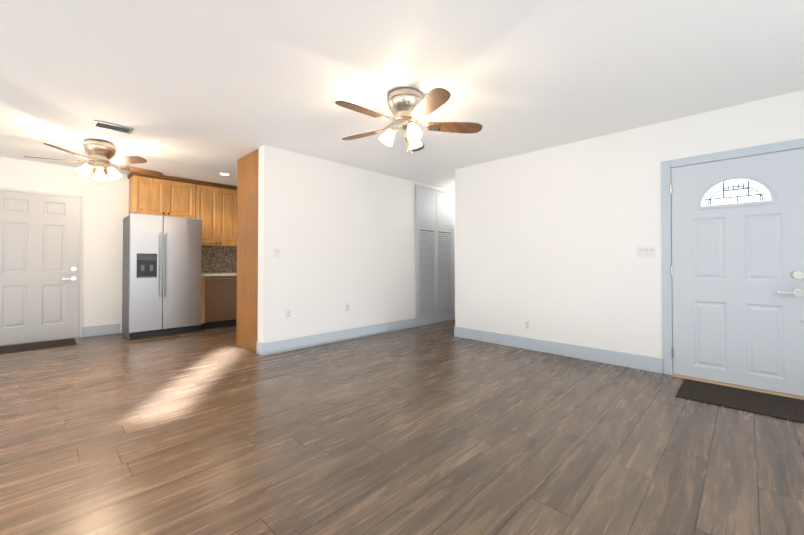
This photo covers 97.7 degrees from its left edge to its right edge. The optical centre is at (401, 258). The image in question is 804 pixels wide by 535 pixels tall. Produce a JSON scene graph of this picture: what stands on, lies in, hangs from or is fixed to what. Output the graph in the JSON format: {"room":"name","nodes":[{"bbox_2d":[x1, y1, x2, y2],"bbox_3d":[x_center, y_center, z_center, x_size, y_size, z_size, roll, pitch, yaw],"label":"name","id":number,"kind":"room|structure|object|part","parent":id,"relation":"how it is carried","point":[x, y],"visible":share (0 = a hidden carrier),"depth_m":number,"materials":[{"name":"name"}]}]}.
{"room":"empty living room","nodes":[
{"label":"empty living room","id":0,"kind":"room"},
{"bbox_2d":[0,157,128,344],"bbox_3d":[-3.605,-0.076,6.457,0.150,2.500,9.600,-1,-1,44],"label":"wall","id":1,"kind":"structure","parent":0,"point":[106,208],"depth_m":5.30,"materials":[{"name":"paint"}]},
{"bbox_2d":[0,337,78,345],"bbox_3d":[-5.048,1.146,4.817,0.060,0.014,0.910,-1,-1,44],"label":"back door sill","id":2,"kind":"structure","parent":1,"relation":"attached to","point":[39,341],"depth_m":4.84,"materials":[{"name":"silver metal"}]},
{"bbox_2d":[0,190,79,344],"bbox_3d":[-5.040,0.118,4.823,0.076,2.030,0.900,-1,-1,44],"label":"back door","id":3,"kind":"structure","parent":1,"relation":"in","point":[39,261],"depth_m":4.86,"materials":[{"name":"grey paint"}]},
{"bbox_2d":[0,188,83,337],"bbox_3d":[-5.062,0.108,4.845,0.020,2.089,0.978,-1,-1,44],"label":"door frame","id":4,"kind":"structure","parent":1,"relation":"attached to","point":[81,251],"depth_m":5.17,"materials":[{"name":"white wood"}]},
{"bbox_2d":[82,323,119,336],"bbox_3d":[-4.568,1.085,5.341,0.014,0.150,0.440,-1,-1,44],"label":"baseboard","id":5,"kind":"structure","parent":1,"relation":"attached to","point":[88,331],"depth_m":5.33,"materials":[{"name":"grey"}]},
{"bbox_2d":[258,145,454,342],"bbox_3d":[0.081,-0.082,6.018,0.150,2.500,5.070,-1,-1,44],"label":"wall","id":6,"kind":"structure","parent":0,"point":[339,235],"depth_m":4.82,"materials":[{"name":"paint"}]},
{"bbox_2d":[256,341,261,355],"bbox_3d":[-1.698,1.069,4.186,0.150,0.150,0.014,-1,-1,44],"label":"baseboard","id":7,"kind":"structure","parent":6,"relation":"attached to","point":[259,348],"depth_m":4.17,"materials":[{"name":"grey wood"}]},
{"bbox_2d":[274,248,279,257],"bbox_3d":[-1.516,-0.074,4.271,0.012,0.115,0.075,-1,-1,44],"label":"light switch","id":8,"kind":"object","parent":6,"relation":"attached to","point":[276,252],"visible":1,"depth_m":4.27,"materials":[{"name":"white plastic"}]},
{"bbox_2d":[286,309,290,318],"bbox_3d":[-1.413,0.687,4.370,0.008,0.115,0.075,-1,-1,44],"label":"outlet","id":9,"kind":"object","parent":6,"relation":"attached to","point":[288,313],"visible":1,"depth_m":4.37,"materials":[{"name":"white plastic"}]},
{"bbox_2d":[345,303,349,311],"bbox_3d":[-0.776,0.695,5.019,0.008,0.115,0.075,-1,-1,44],"label":"outlet","id":10,"kind":"object","parent":6,"relation":"attached to","point":[347,307],"visible":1,"depth_m":5.01,"materials":[{"name":"white plastic"}]},
{"bbox_2d":[262,312,454,355],"bbox_3d":[0.134,1.092,5.940,0.014,0.150,5.084,-1,-1,44],"label":"baseboard","id":11,"kind":"structure","parent":6,"relation":"attached to","point":[276,347],"depth_m":4.99,"materials":[{"name":"grey wood"}]},
{"bbox_2d":[415,184,453,317],"bbox_3d":[0.620,-0.132,6.435,0.036,2.308,1.100,-1,-1,44],"label":"trim","id":12,"kind":"structure","parent":6,"relation":"attached to","point":[417,223],"depth_m":6.06,"materials":[{"name":"grey paint"}]},
{"bbox_2d":[418,187,452,316],"bbox_3d":[0.626,-0.117,6.428,0.051,2.252,1.014,-1,-1,44],"label":"closet doors","id":13,"kind":"structure","parent":6,"relation":"in","point":[435,270],"depth_m":6.40,"materials":[{"name":"grey paint"}]},
{"bbox_2d":[0,319,803,534],"bbox_3d":[-0.461,1.184,3.361,8.950,0.100,9.900,-1,-1,44],"label":"floor","id":14,"kind":"structure","parent":0,"point":[439,428],"depth_m":2.11,"materials":[{"name":"brown wood"}]},
{"bbox_2d":[0,338,75,353],"bbox_3d":[-4.871,1.145,4.573,0.525,0.008,0.900,-1,-1,44],"label":"door mat","id":15,"kind":"object","parent":14,"relation":"on","point":[34,346],"visible":0.98,"depth_m":4.62,"materials":[{"name":"brown fabric"}]},
{"bbox_2d":[122,212,201,339],"bbox_3d":[-3.795,0.248,5.568,0.776,1.828,0.920,-1,-1,44],"label":"fridge","id":16,"kind":"object","parent":14,"relation":"on","point":[161,283],"visible":1,"depth_m":5.30,"materials":[{"name":"grey metal"}]},
{"bbox_2d":[127,172,236,328],"bbox_3d":[-2.968,-0.074,6.519,0.666,2.498,3.320,-1,-1,44],"label":"kitchen cabinets","id":17,"kind":"object","parent":14,"relation":"on","point":[212,206],"visible":0.42,"depth_m":6.00,"materials":[{"name":"brown wood"}]},
{"bbox_2d":[236,149,258,351],"bbox_3d":[-1.772,-0.095,4.721,0.678,2.492,0.616,-1,-1,44],"label":"wood end panel","id":18,"kind":"object","parent":14,"relation":"on","point":[247,258],"visible":0.31,"depth_m":4.49,"materials":[{"name":"brown wood"}]},
{"bbox_2d":[676,379,803,422],"bbox_3d":[2.776,1.121,2.762,0.925,0.008,0.595,-1,-1,44],"label":"door mat","id":19,"kind":"object","parent":14,"relation":"on","point":[780,407],"visible":1,"depth_m":2.79,"materials":[{"name":"brown fabric"}]},
{"bbox_2d":[0,0,803,191],"bbox_3d":[-0.461,-1.416,3.395,8.950,0.100,9.900,-1,-1,44],"label":"ceiling","id":20,"kind":"structure","parent":0,"point":[205,90],"depth_m":2.59,"materials":[{"name":"white paint"}]},
{"bbox_2d":[24,139,162,184],"bbox_3d":[-3.548,-1.103,4.143,1.240,0.505,1.257,-1,-1,44],"label":"kitchen ceiling fan","id":21,"kind":"object","parent":20,"relation":"hanging from","point":[101,153],"visible":1,"depth_m":4.04,"materials":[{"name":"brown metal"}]},
{"bbox_3d":[-3.562,-1.002,4.120,0.378,0.135,0.400,-1,-1,44],"label":"lamp shade","id":22,"kind":"part","parent":21,"relation":"part of","materials":[{"name":"white glass"}]},
{"bbox_2d":[92,120,133,133],"bbox_3d":[-2.978,-1.355,3.619,0.200,0.014,0.310,-1,-1,44],"label":"ceiling vent","id":23,"kind":"object","parent":20,"relation":"in","point":[112,127],"visible":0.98,"depth_m":3.61,"materials":[{"name":"grey metal"}]},
{"bbox_2d":[335,88,481,154],"bbox_3d":[-0.011,-1.119,2.917,1.260,0.505,1.231,-1,-1,44],"label":"room ceiling fan","id":24,"kind":"object","parent":20,"relation":"hanging from","point":[409,108],"visible":1,"depth_m":2.84,"materials":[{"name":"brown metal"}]},
{"bbox_3d":[0.056,-1.018,2.948,0.397,0.135,0.385,-1,-1,44],"label":"lamp shade","id":25,"kind":"part","parent":24,"relation":"part of","materials":[{"name":"white glass"}]},
{"bbox_2d":[455,90,803,372],"bbox_3d":[2.541,-0.113,3.649,4.740,2.500,0.150,-1,-1,44],"label":"wall","id":26,"kind":"structure","parent":0,"point":[548,241],"depth_m":4.00,"materials":[{"name":"paint"}]},
{"bbox_2d":[525,320,529,329],"bbox_3d":[1.593,0.838,4.455,0.075,0.115,0.008,-1,-1,44],"label":"outlet","id":27,"kind":"object","parent":26,"relation":"attached to","point":[527,324],"visible":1,"depth_m":4.45,"materials":[{"name":"white plastic"}]},
{"bbox_2d":[454,326,662,372],"bbox_3d":[1.684,1.072,4.359,2.529,0.150,0.014,-1,-1,44],"label":"baseboard","id":28,"kind":"structure","parent":26,"relation":"attached to","point":[641,362],"depth_m":4.09,"materials":[{"name":"grey wood"}]},
{"bbox_2d":[636,246,655,256],"bbox_3d":[2.491,-0.073,3.584,0.165,0.115,0.012,-1,-1,44],"label":"light switch","id":29,"kind":"object","parent":26,"relation":"attached to","point":[645,251],"visible":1,"depth_m":3.58,"materials":[{"name":"white plastic"}]},
{"bbox_2d":[661,138,803,374],"bbox_3d":[2.959,0.080,3.116,1.046,2.102,0.022,-1,-1,44],"label":"door frame","id":30,"kind":"structure","parent":26,"relation":"attached to","point":[667,166],"depth_m":3.43,"materials":[{"name":"grey wood"}]},
{"bbox_2d":[670,148,803,395],"bbox_3d":[2.935,0.110,3.099,0.901,2.000,0.076,-1,-1,44],"label":"front door","id":31,"kind":"structure","parent":26,"relation":"in","point":[737,270],"depth_m":3.08,"materials":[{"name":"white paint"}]},
{"bbox_2d":[672,374,803,399],"bbox_3d":[2.941,1.122,3.084,0.902,0.016,0.074,-1,-1,44],"label":"front door sill","id":32,"kind":"structure","parent":26,"relation":"attached to","point":[741,387],"depth_m":3.06,"materials":[{"name":"beige wood"}]}
]}

